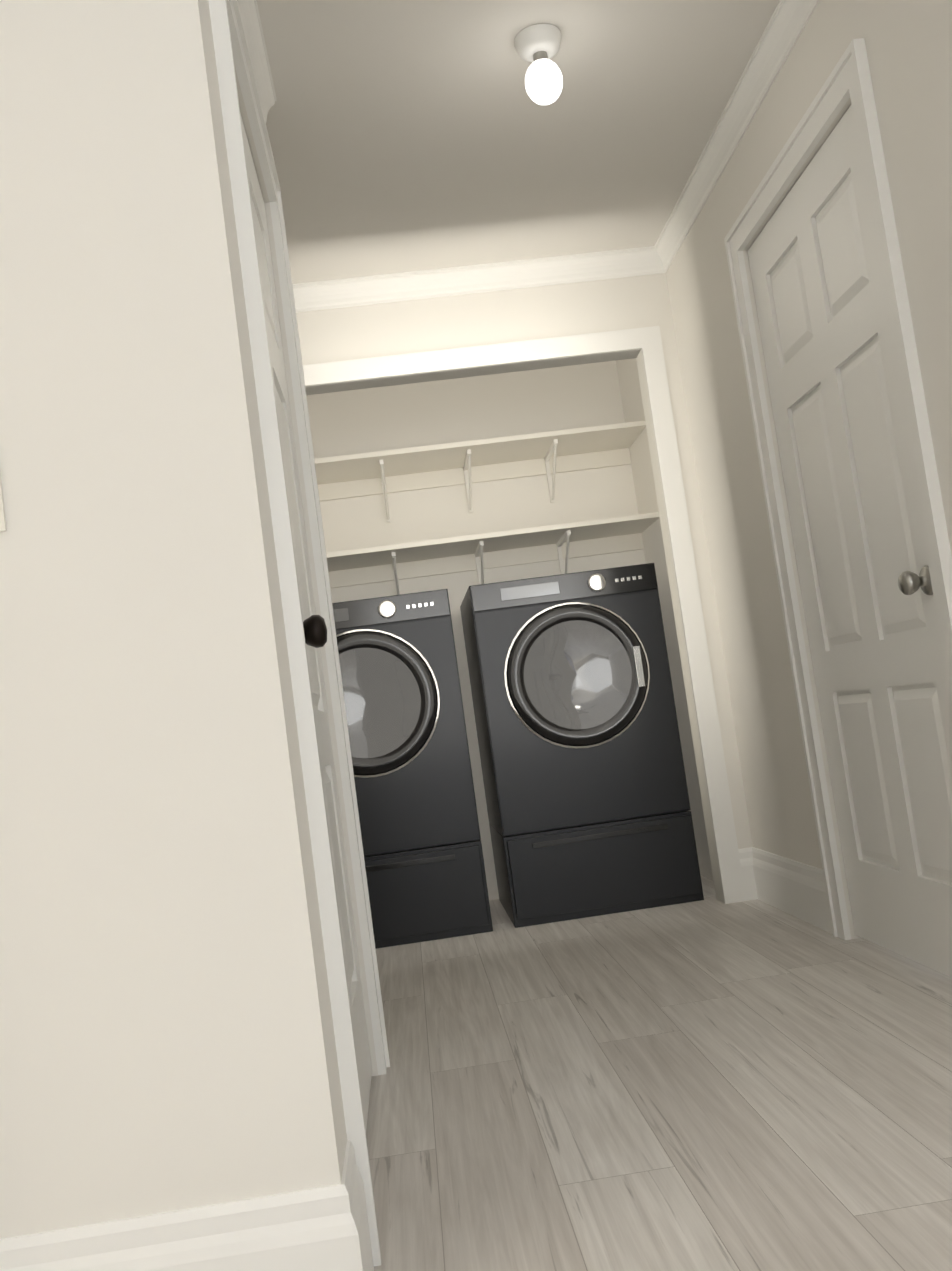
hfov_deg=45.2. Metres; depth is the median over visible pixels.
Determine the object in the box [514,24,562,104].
light
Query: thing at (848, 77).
door frame
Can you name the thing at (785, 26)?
crown molding
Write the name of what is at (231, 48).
door frame
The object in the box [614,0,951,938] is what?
wall
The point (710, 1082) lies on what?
floor
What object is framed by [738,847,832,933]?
baseboard
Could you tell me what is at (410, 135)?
ceiling
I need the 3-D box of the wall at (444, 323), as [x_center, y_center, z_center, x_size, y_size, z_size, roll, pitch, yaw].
[0.052,-0.145,4.149,1.814,2.400,0.100,-7,-4,-4]
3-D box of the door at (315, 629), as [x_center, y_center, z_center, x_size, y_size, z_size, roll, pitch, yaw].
[-0.324,-0.064,2.198,0.101,2.014,0.852,-7,-4,-4]
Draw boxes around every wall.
[0,0,344,1238]
[205,0,377,1150]
[296,273,752,899]
[306,361,641,899]
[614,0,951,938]
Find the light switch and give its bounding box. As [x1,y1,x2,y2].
[0,471,6,531]
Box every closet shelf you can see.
[314,420,645,521]
[326,512,659,594]
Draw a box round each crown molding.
[238,0,276,122]
[292,246,661,312]
[650,0,819,272]
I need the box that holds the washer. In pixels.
[332,589,492,948]
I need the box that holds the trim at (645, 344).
[303,326,745,903]
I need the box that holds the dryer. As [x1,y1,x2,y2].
[460,563,703,927]
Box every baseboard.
[0,1151,373,1270]
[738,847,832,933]
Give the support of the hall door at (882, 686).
in the wall at (908, 46)
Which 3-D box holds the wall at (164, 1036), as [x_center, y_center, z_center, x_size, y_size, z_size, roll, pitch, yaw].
[-2.124,-0.061,1.472,3.660,2.400,0.100,-7,-4,-4]
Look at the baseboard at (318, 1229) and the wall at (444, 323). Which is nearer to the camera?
the baseboard at (318, 1229)
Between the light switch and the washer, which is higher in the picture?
the light switch
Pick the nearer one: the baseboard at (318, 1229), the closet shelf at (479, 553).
the baseboard at (318, 1229)
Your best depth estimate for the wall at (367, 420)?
5.01 m
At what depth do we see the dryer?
4.18 m
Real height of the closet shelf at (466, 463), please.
0.220 m
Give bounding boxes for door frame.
[209,0,389,1265]
[724,38,951,939]
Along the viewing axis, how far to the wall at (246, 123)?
2.38 m
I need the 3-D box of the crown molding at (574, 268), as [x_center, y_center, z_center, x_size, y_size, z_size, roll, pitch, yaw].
[-0.169,-1.282,4.165,1.670,0.092,0.038,-7,-4,-4]
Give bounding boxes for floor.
[366,876,951,1270]
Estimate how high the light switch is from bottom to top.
0.118 m
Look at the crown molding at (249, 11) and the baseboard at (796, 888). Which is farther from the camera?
the baseboard at (796, 888)
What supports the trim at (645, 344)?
attached to the wall at (444, 323)
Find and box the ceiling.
[257,0,779,283]
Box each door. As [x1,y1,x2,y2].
[240,113,371,1129]
[748,105,951,976]

